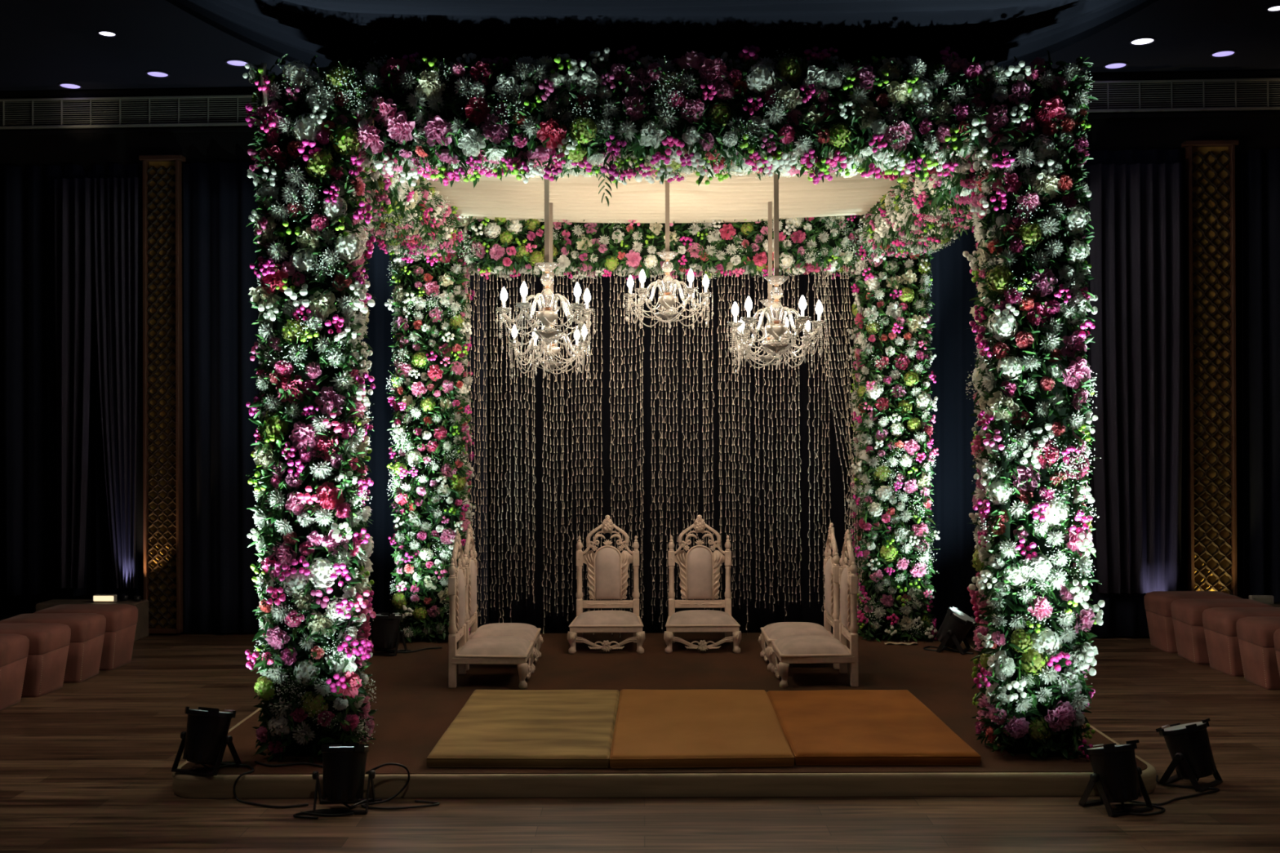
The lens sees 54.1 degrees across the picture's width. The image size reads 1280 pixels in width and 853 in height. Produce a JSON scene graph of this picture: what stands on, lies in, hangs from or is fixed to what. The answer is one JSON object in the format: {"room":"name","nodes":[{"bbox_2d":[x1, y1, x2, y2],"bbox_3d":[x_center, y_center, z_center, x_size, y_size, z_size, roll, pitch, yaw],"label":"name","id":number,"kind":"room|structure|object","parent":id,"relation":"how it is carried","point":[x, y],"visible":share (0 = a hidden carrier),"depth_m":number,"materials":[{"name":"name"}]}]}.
{"room":"event venue","nodes":[
{"label":"event venue","id":0,"kind":"room"},
{"bbox_2d":[0,160,1244,622],"bbox_3d":[0.027,-0.586,11.262,14.600,4.820,0.120,0,0,3],"label":"wall","id":1,"kind":"structure","parent":0,"point":[10,606],"depth_m":10.98,"materials":[{"name":"grey"}]},
{"bbox_2d":[0,163,143,595],"bbox_3d":[-5.725,-0.406,11.127,2.706,3.800,0.128,0,0,3],"label":"curtain","id":2,"kind":"object","parent":1,"relation":"hanging from","point":[28,377],"visible":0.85,"depth_m":11.10,"materials":[{"name":"black fabric"}]},
{"bbox_2d":[54,177,92,588],"bbox_3d":[-4.960,-0.379,10.976,0.334,3.580,0.114,0,0,0],"label":"sheer curtain","id":3,"kind":"object","parent":2,"relation":"attached to","point":[73,197],"visible":1,"depth_m":10.98,"materials":[{"name":"grey fabric"}]},
{"bbox_2d":[93,177,137,588],"bbox_3d":[-4.565,-0.380,10.957,0.384,3.580,0.090,0,0,0],"label":"sheer curtain","id":4,"kind":"object","parent":2,"relation":"attached to","point":[115,199],"visible":1,"depth_m":10.96,"materials":[{"name":"grey fabric"}]},
{"bbox_2d":[0,94,258,129],"bbox_3d":[-4.332,-2.777,11.080,3.716,0.263,0.040,0,0,3],"label":"air vent","id":5,"kind":"object","parent":1,"relation":"attached to","point":[3,101],"visible":0.52,"depth_m":11.09,"materials":[{"name":"silver metal"}]},
{"bbox_2d":[0,70,1279,173],"bbox_3d":[0.018,-2.646,10.995,14.300,0.700,0.277,0,0,3],"label":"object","id":6,"kind":"structure","parent":1,"relation":"attached to","point":[87,148],"depth_m":11.05,"materials":[{"name":"black paint"}]},
{"bbox_2d":[182,161,488,633],"bbox_3d":[-2.665,-0.257,10.948,2.685,4.120,0.096,0,0,3],"label":"curtain","id":7,"kind":"object","parent":6,"relation":"hanging from","point":[219,199],"visible":0.37,"depth_m":10.99,"materials":[{"name":"black fabric"}]},
{"bbox_2d":[489,215,866,633],"bbox_3d":[0.335,-0.268,10.806,3.284,4.120,0.089,0,0,3],"label":"curtain","id":8,"kind":"object","parent":6,"relation":"hanging from","point":[524,611],"visible":0.45,"depth_m":10.81,"materials":[{"name":"black fabric"}]},
{"bbox_2d":[922,148,1184,636],"bbox_3d":[3.299,-0.279,10.664,2.615,4.120,0.093,0,0,3],"label":"curtain","id":9,"kind":"object","parent":1,"relation":"hanging from","point":[952,289],"visible":0.21,"depth_m":10.68,"materials":[{"name":"black fabric"}]},
{"bbox_2d":[1087,162,1182,594],"bbox_3d":[4.158,-0.402,10.525,0.776,3.600,0.121,0,0,4],"label":"sheer curtain","id":10,"kind":"object","parent":9,"relation":"attached to","point":[1135,256],"visible":0.95,"depth_m":10.53,"materials":[{"name":"grey fabric"}]},
{"bbox_2d":[1071,78,1279,112],"bbox_3d":[4.517,-2.809,10.659,3.216,0.263,0.040,0,0,3],"label":"air vent","id":11,"kind":"object","parent":1,"relation":"attached to","point":[1202,82],"visible":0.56,"depth_m":10.65,"materials":[{"name":"silver metal"}]},
{"bbox_2d":[0,630,1279,852],"bbox_3d":[0.021,1.848,5.495,15.000,0.100,13.000,0,0,0],"label":"floor","id":12,"kind":"structure","parent":0,"point":[86,766],"depth_m":5.95,"materials":[{"name":"brown wood"}]},
{"bbox_2d":[0,633,29,710],"bbox_3d":[-4.384,1.594,8.147,0.657,0.455,0.428,0,0,-1],"label":"ottoman","id":13,"kind":"object","parent":12,"relation":"on","point":[14,648],"visible":1,"depth_m":8.15,"materials":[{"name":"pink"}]},
{"bbox_2d":[0,622,71,697],"bbox_3d":[-4.322,1.595,8.617,0.657,0.455,0.428,0,0,1],"label":"ottoman","id":14,"kind":"object","parent":12,"relation":"on","point":[49,642],"visible":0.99,"depth_m":8.51,"materials":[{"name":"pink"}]},
{"bbox_2d":[0,613,106,683],"bbox_3d":[-4.271,1.596,9.086,0.657,0.455,0.428,0,0,-2],"label":"ottoman","id":15,"kind":"object","parent":12,"relation":"on","point":[87,629],"visible":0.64,"depth_m":8.97,"materials":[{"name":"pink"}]},
{"bbox_2d":[32,604,137,670],"bbox_3d":[-4.230,1.597,9.566,0.657,0.455,0.428,0,0,1],"label":"ottoman","id":16,"kind":"object","parent":12,"relation":"on","point":[121,619],"visible":0.47,"depth_m":9.46,"materials":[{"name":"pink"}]},
{"bbox_2d":[35,599,148,641],"bbox_3d":[-4.717,1.670,10.811,0.860,0.320,0.300,0,0,3],"label":"stone plinth","id":17,"kind":"object","parent":12,"relation":"on","point":[142,625],"visible":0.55,"depth_m":10.78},
{"bbox_2d":[93,594,116,602],"bbox_3d":[-4.588,1.474,10.752,0.190,0.065,0.058,0,0,3],"label":"light fixture","id":18,"kind":"object","parent":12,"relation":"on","point":[96,597],"visible":1,"depth_m":10.73,"materials":[{"name":"grey plastic"}]},
{"bbox_2d":[93,595,113,600],"bbox_3d":[-4.589,1.471,10.729,0.175,0.044,0.012,0,0,3],"label":"diffuser","id":19,"kind":"object","parent":18,"relation":"attached to","point":[95,597],"depth_m":10.72,"materials":[{"name":"beige"}]},
{"bbox_2d":[120,595,128,600],"bbox_3d":[-4.467,1.486,10.870,0.060,0.047,0.058,0,0,0],"label":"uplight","id":20,"kind":"object","parent":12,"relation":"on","point":[123,597],"visible":1,"depth_m":10.85,"materials":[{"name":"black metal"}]},
{"bbox_2d":[133,595,141,601],"bbox_3d":[-4.337,1.485,10.824,0.060,0.047,0.058,0,0,0],"label":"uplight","id":21,"kind":"object","parent":12,"relation":"on","point":[136,598],"visible":1,"depth_m":10.80,"materials":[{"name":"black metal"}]},
{"bbox_2d":[138,155,186,633],"bbox_3d":[-4.184,-0.281,11.001,0.380,4.180,0.100,0,0,3],"label":"lattice column","id":22,"kind":"structure","parent":12,"relation":"on","point":[162,175],"depth_m":10.99,"materials":[{"name":"brown wood"}]},
{"bbox_2d":[226,761,308,808],"bbox_3d":[-1.864,1.745,6.082,0.604,0.128,0.155,0,0,36],"label":"power cable","id":23,"kind":"object","parent":12,"relation":"on","point":[246,766],"visible":0.99,"depth_m":5.98,"materials":[{"name":"black plastic"}]},
{"bbox_2d":[293,808,354,818],"bbox_3d":[-1.467,1.798,5.827,0.272,0.011,0.122,0,0,-24],"label":"power cable","id":24,"kind":"object","parent":12,"relation":"on","point":[308,812],"visible":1,"depth_m":5.81,"materials":[{"name":"black plastic"}]},
{"bbox_2d":[311,742,382,813],"bbox_3d":[-1.392,1.643,5.944,0.308,0.323,0.265,0,0,-3],"label":"stage light","id":25,"kind":"object","parent":12,"relation":"on","point":[344,767],"visible":1,"depth_m":5.86,"materials":[{"name":"black metal"}]},
{"bbox_2d":[360,762,439,809],"bbox_3d":[-1.139,1.701,5.962,0.364,0.205,0.128,0,0,-17],"label":"power cable","id":26,"kind":"object","parent":12,"relation":"on","point":[435,803],"visible":1,"depth_m":5.96,"materials":[{"name":"black plastic"}]},
{"bbox_2d":[172,632,1156,798],"bbox_3d":[0.122,1.749,8.215,4.876,0.112,4.266,0,0,0],"label":"stage platform","id":27,"kind":"object","parent":12,"relation":"on","point":[415,704],"visible":0.38,"depth_m":6.67,"materials":[{"name":"brown wood"}]},
{"bbox_2d":[171,706,246,776],"bbox_3d":[-2.131,1.534,6.212,0.308,0.323,0.265,0,0,20],"label":"stage light","id":28,"kind":"object","parent":27,"relation":"on","point":[205,740],"visible":1,"depth_m":6.13,"materials":[{"name":"black metal"}]},
{"bbox_2d":[254,760,322,767],"bbox_3d":[-1.646,1.687,6.237,0.610,0.011,0.079,0,0,12],"label":"power cable","id":29,"kind":"object","parent":27,"relation":"on","point":[256,762],"visible":0.53,"depth_m":6.26,"materials":[{"name":"black plastic"}]},
{"bbox_2d":[242,53,378,763],"bbox_3d":[-1.701,-0.101,6.519,0.678,3.599,0.567,0,0,-4],"label":"pillar","id":30,"kind":"structure","parent":27,"relation":"on","point":[311,297],"depth_m":6.36,"materials":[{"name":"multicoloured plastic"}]},
{"bbox_2d":[259,62,268,106],"bbox_3d":[-1.895,-1.723,6.323,0.042,0.220,0.014,0,0,0],"label":"ribbon","id":31,"kind":"object","parent":30,"relation":"hanging from","point":[265,93],"visible":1,"depth_m":6.32,"materials":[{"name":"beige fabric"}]},
{"bbox_2d":[323,44,992,206],"bbox_3d":[0.118,-1.537,6.600,3.468,0.844,0.681,0,0,0],"label":"beam","id":32,"kind":"structure","parent":30,"relation":"attached to","point":[711,117],"depth_m":6.37,"materials":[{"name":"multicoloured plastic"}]},
{"bbox_2d":[367,612,411,655],"bbox_3d":[-1.899,1.548,9.431,0.308,0.314,0.236,0,0,14],"label":"stage light","id":33,"kind":"object","parent":27,"relation":"on","point":[384,635],"visible":0.89,"depth_m":9.34,"materials":[{"name":"black metal"}]},
{"bbox_2d":[386,647,441,653],"bbox_3d":[-1.705,1.696,9.506,0.422,0.011,0.121,0,0,-17],"label":"power cable","id":34,"kind":"object","parent":27,"relation":"on","point":[428,647],"visible":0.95,"depth_m":9.48,"materials":[{"name":"black plastic"}]},
{"bbox_2d":[384,217,475,643],"bbox_3d":[-1.669,-0.001,10.102,0.719,3.501,0.663,0,0,0],"label":"pillar","id":35,"kind":"structure","parent":27,"relation":"on","point":[432,436],"depth_m":9.88,"materials":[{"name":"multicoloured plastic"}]},
{"bbox_2d":[355,124,462,263],"bbox_3d":[-1.681,-1.535,8.350,0.668,0.556,3.073,0,0,0],"label":"beam","id":36,"kind":"structure","parent":35,"relation":"attached to","point":[414,220],"depth_m":8.44,"materials":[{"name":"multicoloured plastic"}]},
{"bbox_2d":[368,116,910,222],"bbox_3d":[0.165,-1.660,8.313,3.441,0.152,3.124,0,0,0],"label":"cloth","id":37,"kind":"object","parent":36,"relation":"attached to","point":[575,199],"visible":0.44,"depth_m":8.89,"materials":[{"name":"beige fabric"}]},
{"bbox_2d":[495,178,595,352],"bbox_3d":[-0.562,-1.028,7.526,0.611,1.171,0.596,0,0,-8],"label":"crystal chandelier","id":38,"kind":"object","parent":37,"relation":"hanging from","point":[546,313],"visible":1,"depth_m":7.48,"materials":[{"name":"clear glass"}]},
{"bbox_2d":[540,287,554,307],"bbox_3d":[-0.556,-0.769,7.504,0.082,0.119,0.080,0,0,-8],"label":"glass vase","id":39,"kind":"object","parent":38,"relation":"on","point":[547,300],"depth_m":7.47,"materials":[{"name":"clear glass"}]},
{"bbox_2d":[507,324,591,380],"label":"crystal chandelier","id":40,"kind":"object","parent":37,"relation":"hanging from","point":[551,348],"depth_m":8.98,"materials":[{"name":"clear glass"}]},
{"bbox_2d":[549,202,553,262],"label":"rod","id":41,"kind":"object","parent":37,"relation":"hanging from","point":[551,260],"depth_m":9.02,"materials":[{"name":"beige metal"}]},
{"bbox_2d":[622,180,713,333],"bbox_3d":[0.181,-1.126,8.325,0.611,1.016,0.596,0,0,5],"label":"crystal chandelier","id":42,"kind":"object","parent":37,"relation":"hanging from","point":[667,298],"visible":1,"depth_m":8.28,"materials":[{"name":"clear glass"}]},
{"bbox_2d":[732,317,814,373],"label":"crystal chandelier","id":43,"kind":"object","parent":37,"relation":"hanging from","point":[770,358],"depth_m":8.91,"materials":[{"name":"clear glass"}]},
{"bbox_2d":[764,321,770,337],"bbox_3d":[0.930,-0.696,8.950,0.080,0.119,0.082,0,0,39],"label":"bulb","id":44,"kind":"object","parent":43,"relation":"on","point":[766,323],"depth_m":8.93,"materials":[{"name":"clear glass"}]},
{"bbox_2d":[726,172,827,366],"bbox_3d":[0.817,-0.991,7.523,0.611,1.256,0.595,0,0,10],"label":"crystal chandelier","id":45,"kind":"object","parent":37,"relation":"hanging from","point":[776,316],"visible":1,"depth_m":7.48,"materials":[{"name":"clear glass"}]},
{"bbox_2d":[448,530,536,688],"bbox_3d":[-0.981,1.198,8.379,0.533,1.008,0.586,0,0,0],"label":"carved chair","id":46,"kind":"object","parent":27,"relation":"on","point":[499,650],"visible":1,"depth_m":8.17,"materials":[{"name":"wood"}]},
{"bbox_2d":[457,568,465,631],"bbox_3d":[-1.206,1.151,8.380,0.068,0.412,0.196,0,0,0],"label":"cushion","id":47,"kind":"object","parent":46,"relation":"on","point":[461,586],"depth_m":8.32,"materials":[{"name":"fabric"}]},
{"bbox_2d":[457,635,531,655],"bbox_3d":[-0.968,1.451,8.379,0.445,0.066,0.520,0,0,0],"label":"seat cushion","id":48,"kind":"object","parent":46,"relation":"on","point":[499,645],"depth_m":8.21,"materials":[{"name":"fabric"}]},
{"bbox_2d":[463,524,543,671],"bbox_3d":[-0.979,1.199,8.969,0.533,1.008,0.586,0,0,0],"label":"carved chair","id":49,"kind":"object","parent":27,"relation":"on","point":[531,633],"visible":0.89,"depth_m":8.88,"materials":[{"name":"fabric"}]},
{"bbox_2d":[470,560,476,617],"bbox_3d":[-1.204,1.153,8.970,0.068,0.412,0.196,0,0,0],"label":"cushion","id":50,"kind":"object","parent":49,"relation":"on","point":[473,568],"depth_m":8.90,"materials":[{"name":"fabric"}]},
{"bbox_2d":[470,622,538,639],"bbox_3d":[-0.967,1.453,8.969,0.445,0.066,0.520,0,0,0],"label":"seat cushion","id":51,"kind":"object","parent":49,"relation":"on","point":[529,632],"depth_m":8.83,"materials":[{"name":"fabric"}]},
{"bbox_2d":[426,689,619,768],"bbox_3d":[-0.591,1.659,7.002,0.928,0.063,1.620,0,0,0],"label":"floor cushion","id":52,"kind":"object","parent":27,"relation":"on","point":[494,728],"visible":0.98,"depth_m":6.72,"materials":[{"name":"gold fabric"}]},
{"bbox_2d":[567,515,645,653],"bbox_3d":[-0.253,1.199,9.614,0.586,1.008,0.533,0,0,0],"label":"carved chair","id":53,"kind":"object","parent":27,"relation":"on","point":[607,575],"visible":1,"depth_m":9.82,"materials":[{"name":"beige paint"}]},
{"bbox_2d":[571,610,640,625],"bbox_3d":[-0.252,1.452,9.601,0.520,0.066,0.445,0,0,0],"label":"seat cushion","id":54,"kind":"object","parent":53,"relation":"on","point":[592,617],"depth_m":9.43,"materials":[{"name":"fabric"}]},
{"bbox_2d":[595,547,620,599],"bbox_3d":[-0.253,1.152,9.838,0.196,0.412,0.068,0,0,0],"label":"cushion","id":55,"kind":"object","parent":53,"relation":"on","point":[607,560],"depth_m":9.81,"materials":[{"name":"fabric"}]},
{"bbox_2d":[609,688,794,768],"bbox_3d":[0.316,1.656,6.995,0.928,0.064,1.630,0,0,0],"label":"floor cushion","id":56,"kind":"object","parent":27,"relation":"on","point":[654,728],"visible":1,"depth_m":6.70,"materials":[{"name":"fabric"}]},
{"bbox_2d":[663,515,742,653],"bbox_3d":[0.469,1.196,9.612,0.586,1.008,0.533,0,0,0],"label":"carved chair","id":57,"kind":"object","parent":27,"relation":"on","point":[700,575],"visible":1,"depth_m":9.82,"materials":[{"name":"wood"}]},
{"bbox_2d":[687,546,711,599],"bbox_3d":[0.469,1.149,9.837,0.196,0.412,0.068,0,0,0],"label":"cushion","id":58,"kind":"object","parent":57,"relation":"on","point":[699,558],"depth_m":9.81,"materials":[{"name":"fabric"}]},
{"bbox_2d":[668,609,737,624],"bbox_3d":[0.470,1.450,9.599,0.520,0.066,0.445,0,0,0],"label":"seat cushion","id":59,"kind":"object","parent":57,"relation":"on","point":[691,616],"depth_m":9.44,"materials":[{"name":"fabric"}]},
{"bbox_2d":[758,522,839,671],"bbox_3d":[1.133,1.192,8.964,0.533,1.008,0.586,0,0,0],"label":"carved chair","id":60,"kind":"object","parent":27,"relation":"on","point":[771,632],"visible":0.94,"depth_m":8.85,"materials":[{"name":"wood"}]},
{"bbox_2d":[763,622,831,639],"bbox_3d":[1.122,1.446,8.963,0.445,0.066,0.520,0,0,0],"label":"seat cushion","id":61,"kind":"object","parent":60,"relation":"on","point":[775,630],"depth_m":8.83,"materials":[{"name":"fabric"}]},
{"bbox_2d":[824,558,831,616],"bbox_3d":[1.358,1.144,8.963,0.068,0.412,0.196,0,0,0],"label":"cushion","id":62,"kind":"object","parent":60,"relation":"on","point":[828,576],"depth_m":8.90,"materials":[{"name":"fabric"}]},
{"bbox_2d":[768,528,858,688],"bbox_3d":[1.152,1.190,8.374,0.533,1.008,0.586,0,0,0],"label":"carved chair","id":63,"kind":"object","parent":27,"relation":"on","point":[797,649],"visible":1,"depth_m":8.17,"materials":[{"name":"wood"}]},
{"bbox_2d":[773,635,849,654],"bbox_3d":[1.141,1.444,8.373,0.445,0.066,0.520,0,0,0],"label":"seat cushion","id":64,"kind":"object","parent":63,"relation":"on","point":[797,644],"depth_m":8.21,"materials":[{"name":"fabric"}]},
{"bbox_2d":[840,567,848,629],"bbox_3d":[1.376,1.142,8.373,0.068,0.412,0.196,0,0,0],"label":"cushion","id":65,"kind":"object","parent":63,"relation":"on","point":[843,586],"depth_m":8.31,"materials":[{"name":"fabric"}]},
{"bbox_2d":[766,689,981,765],"bbox_3d":[1.232,1.653,6.995,0.921,0.064,1.565,0,0,0],"label":"floor cushion","id":66,"kind":"object","parent":27,"relation":"on","point":[825,727],"visible":0.97,"depth_m":6.72,"materials":[{"name":"orange fabric"}]},
{"bbox_2d":[846,214,940,642],"bbox_3d":[2.020,-0.034,10.097,0.734,3.469,0.693,0,0,0],"label":"pillar","id":67,"kind":"structure","parent":27,"relation":"on","point":[891,305],"depth_m":9.87,"materials":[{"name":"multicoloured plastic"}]},
{"bbox_2d":[457,214,865,281],"bbox_3d":[0.174,-1.490,10.076,3.278,0.628,0.590,0,0,0],"label":"beam","id":68,"kind":"structure","parent":67,"relation":"attached to","point":[807,244],"depth_m":9.88,"materials":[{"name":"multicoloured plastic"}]},
{"bbox_2d":[464,266,536,623],"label":"curtain","id":69,"kind":"object","parent":68,"relation":"hanging from","point":[478,348],"depth_m":10.10,"materials":[{"name":"brown fabric"}]},
{"bbox_2d":[542,269,603,635],"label":"curtain","id":70,"kind":"object","parent":68,"relation":"hanging from","point":[588,415],"depth_m":10.09,"materials":[{"name":"brown fabric"}]},
{"bbox_2d":[608,268,644,555],"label":"curtain","id":71,"kind":"object","parent":68,"relation":"hanging from","point":[616,268],"depth_m":10.05,"materials":[{"name":"brown fabric"}]},
{"bbox_2d":[650,266,713,622],"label":"curtain","id":72,"kind":"object","parent":68,"relation":"hanging from","point":[652,437],"depth_m":10.09,"materials":[{"name":"brown fabric"}]},
{"bbox_2d":[716,270,751,635],"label":"curtain","id":73,"kind":"object","parent":68,"relation":"hanging from","point":[721,436],"depth_m":10.07,"materials":[{"name":"brown fabric"}]},
{"bbox_2d":[753,342,801,616],"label":"curtain","id":74,"kind":"object","parent":68,"relation":"hanging from","point":[758,343],"depth_m":10.06,"materials":[{"name":"brown fabric"}]},
{"bbox_2d":[806,264,866,604],"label":"curtain","id":75,"kind":"object","parent":68,"relation":"hanging from","point":[827,273],"depth_m":9.99,"materials":[{"name":"brown fabric"}]},
{"bbox_2d":[857,119,988,262],"bbox_3d":[2.006,-1.543,8.366,0.683,0.538,3.122,0,0,0],"label":"beam","id":76,"kind":"structure","parent":67,"relation":"attached to","point":[917,216],"depth_m":8.40,"materials":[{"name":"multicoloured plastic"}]},
{"bbox_2d":[883,641,917,644],"bbox_3d":[2.021,1.680,9.715,0.260,0.015,0.080,0,0,0],"label":"scrap","id":77,"kind":"object","parent":27,"relation":"on","point":[888,642],"visible":1,"depth_m":9.71,"materials":[{"name":"beige"}]},
{"bbox_2d":[923,645,973,653],"bbox_3d":[2.294,1.682,9.406,0.141,0.011,0.403,0,0,-38],"label":"power cable","id":78,"kind":"object","parent":27,"relation":"on","point":[925,647],"visible":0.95,"depth_m":9.45,"materials":[{"name":"black plastic"}]},
{"bbox_2d":[935,605,976,654],"bbox_3d":[2.371,1.522,9.425,0.302,0.334,0.308,0,0,25],"label":"stage light","id":79,"kind":"object","parent":27,"relation":"on","point":[956,624],"visible":0.99,"depth_m":9.36,"materials":[{"name":"black metal"}]},
{"bbox_2d":[962,49,1104,759],"bbox_3d":[2.030,-0.108,6.514,0.680,3.588,0.552,0,0,0],"label":"pillar","id":80,"kind":"structure","parent":27,"relation":"on","point":[1030,308],"depth_m":6.35,"materials":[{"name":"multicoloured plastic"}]},
{"bbox_2d":[1078,739,1153,817],"bbox_3d":[2.237,1.629,5.907,0.308,0.325,0.272,0,0,-24],"label":"stage light","id":81,"kind":"object","parent":12,"relation":"on","point":[1117,775],"visible":1,"depth_m":5.82,"materials":[{"name":"black metal"}]},
{"bbox_2d":[1112,803,1165,815],"bbox_3d":[2.313,1.784,5.846,0.269,0.011,0.163,0,0,0],"label":"power cable","id":82,"kind":"object","parent":12,"relation":"on","point":[1163,810],"visible":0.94,"depth_m":5.83,"materials":[{"name":"black plastic"}]},
{"bbox_2d":[1129,774,1219,805],"bbox_3d":[2.605,1.784,6.103,0.317,0.011,0.535,0,0,37],"label":"power cable","id":83,"kind":"object","parent":12,"relation":"on","point":[1216,789],"visible":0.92,"depth_m":6.09,"materials":[{"name":"black plastic"}]},
{"bbox_2d":[1155,718,1222,791],"bbox_3d":[2.758,1.628,6.305,0.308,0.325,0.272,0,0,-43],"label":"stage light","id":84,"kind":"object","parent":12,"relation":"on","point":[1188,746],"visible":1,"depth_m":6.21,"materials":[{"name":"black metal"}]},
{"bbox_2d":[1143,591,1243,653],"bbox_3d":[4.471,1.568,10.124,0.657,0.455,0.428,0,0,-1],"label":"ottoman","id":85,"kind":"object","parent":12,"relation":"on","point":[1157,603],"visible":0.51,"depth_m":10.03,"materials":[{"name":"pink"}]},
{"bbox_2d":[1181,139,1239,596],"bbox_3d":[4.815,-0.314,10.573,0.440,4.180,0.100,0,0,3],"label":"lattice column","id":86,"kind":"structure","parent":12,"relation":"on","point":[1210,165],"depth_m":10.57,"materials":[{"name":"brown wood"}]},
{"bbox_2d":[1170,599,1274,664],"bbox_3d":[4.490,1.567,9.654,0.657,0.455,0.428,0,0,2],"label":"ottoman","id":87,"kind":"object","parent":12,"relation":"on","point":[1186,614],"visible":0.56,"depth_m":9.53,"materials":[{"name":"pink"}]},
{"bbox_2d":[1202,607,1279,676],"bbox_3d":[4.529,1.565,9.184,0.657,0.455,0.428,0,0,-1],"label":"ottoman","id":88,"kind":"object","parent":12,"relation":"on","point":[1220,624],"visible":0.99,"depth_m":9.09,"materials":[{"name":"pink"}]},
{"bbox_2d":[1235,616,1279,689],"bbox_3d":[4.558,1.564,8.714,0.657,0.455,0.428,0,0,1],"label":"ottoman","id":89,"kind":"object","parent":12,"relation":"on","point":[1255,634],"visible":1,"depth_m":8.62,"materials":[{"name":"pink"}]},
{"bbox_2d":[1248,595,1274,604],"bbox_3d":[5.172,1.444,10.439,0.190,0.075,0.055,0,0,3],"label":"light fixture","id":90,"kind":"object","parent":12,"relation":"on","point":[1267,599],"visible":0.72,"depth_m":10.41,"materials":[{"name":"grey"}]},
{"bbox_2d":[1253,597,1271,603],"bbox_3d":[5.170,1.444,10.415,0.150,0.045,0.008,0,0,3],"label":"diffuser","id":91,"kind":"object","parent":90,"relation":"attached to","point":[1264,600],"depth_m":10.41,"materials":[{"name":"silver plastic"}]},
{"bbox_2d":[1267,602,1279,607],"bbox_3d":[5.632,1.633,10.439,1.100,0.320,0.180,0,0,3],"label":"stone plinth","id":92,"kind":"object","parent":12,"relation":"on","point":[1276,604],"visible":0.02,"depth_m":10.39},
{"bbox_2d":[1273,628,1279,676],"bbox_3d":[4.587,1.563,8.244,0.657,0.455,0.428,0,0,-2],"label":"ottoman","id":93,"kind":"object","parent":12,"relation":"on","point":[1277,633],"visible":1,"depth_m":8.39,"materials":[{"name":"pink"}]},
{"bbox_2d":[0,0,1279,92],"bbox_3d":[0.003,-3.072,5.509,15.000,0.100,13.000,0,0,0],"label":"ceiling","id":94,"kind":"structure","parent":0,"point":[44,44],"depth_m":9.88,"materials":[{"name":"black paint"}]},
{"bbox_2d":[57,82,82,89],"bbox_3d":[-4.988,-2.983,10.983,0.201,0.012,0.201,0,0,0],"label":"recessed light","id":95,"kind":"object","parent":94,"relation":"in","point":[72,86],"visible":1,"depth_m":10.99,"materials":[{"name":"grey"}]},
{"bbox_2d":[97,30,117,36],"bbox_3d":[-4.053,-2.990,9.543,0.142,0.012,0.142,0,0,0],"label":"recessed light","id":96,"kind":"object","parent":94,"relation":"in","point":[102,33],"visible":1,"depth_m":9.53,"materials":[{"name":"grey"}]},
{"bbox_2d":[145,70,170,78],"bbox_3d":[-4.087,-2.987,10.629,0.201,0.012,0.201,0,0,0],"label":"recessed light","id":97,"kind":"object","parent":94,"relation":"in","point":[155,73],"visible":1,"depth_m":10.62,"materials":[{"name":"grey"}]},
{"bbox_2d":[224,58,249,66],"bbox_3d":[-3.310,-2.990,10.315,0.201,0.012,0.201,0,0,0],"label":"recessed light","id":98,"kind":"object","parent":94,"relation":"in","point":[232,62],"visible":0.89,"depth_m":10.30,"materials":[{"name":"grey"}]},
{"bbox_2d":[165,0,1158,81],"bbox_3d":[0.154,-2.477,5.261,7.507,1.051,5.315,0,0,0],"label":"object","id":99,"kind":"structure","parent":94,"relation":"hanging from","point":[999,31],"depth_m":6.56,"materials":[{"name":"black fabric"}]},
{"bbox_2d":[1102,61,1128,69],"bbox_3d":[3.973,-3.015,10.478,0.201,0.012,0.201,0,0,0],"label":"recessed light","id":100,"kind":"object","parent":94,"relation":"in","point":[1117,64],"visible":1,"depth_m":10.47,"materials":[{"name":"grey"}]},
{"bbox_2d":[1128,36,1155,45],"bbox_3d":[3.934,-3.017,9.821,0.201,0.012,0.201,0,0,0],"label":"recessed light","id":101,"kind":"object","parent":94,"relation":"in","point":[1141,41],"visible":1,"depth_m":9.82,"materials":[{"name":"grey"}]},
{"bbox_2d":[1209,48,1236,57],"bbox_3d":[4.721,-3.019,10.154,0.201,0.012,0.201,0,0,0],"label":"recessed light","id":102,"kind":"object","parent":94,"relation":"in","point":[1227,52],"visible":1,"depth_m":10.15,"materials":[{"name":"grey"}]},
{"bbox_2d":[1266,4,1279,12],"bbox_3d":[4.598,-3.022,9.057,0.142,0.012,0.142,0,0,0],"label":"recessed light","id":103,"kind":"object","parent":94,"relation":"in","point":[1273,8],"visible":1,"depth_m":9.07,"materials":[{"name":"grey"}]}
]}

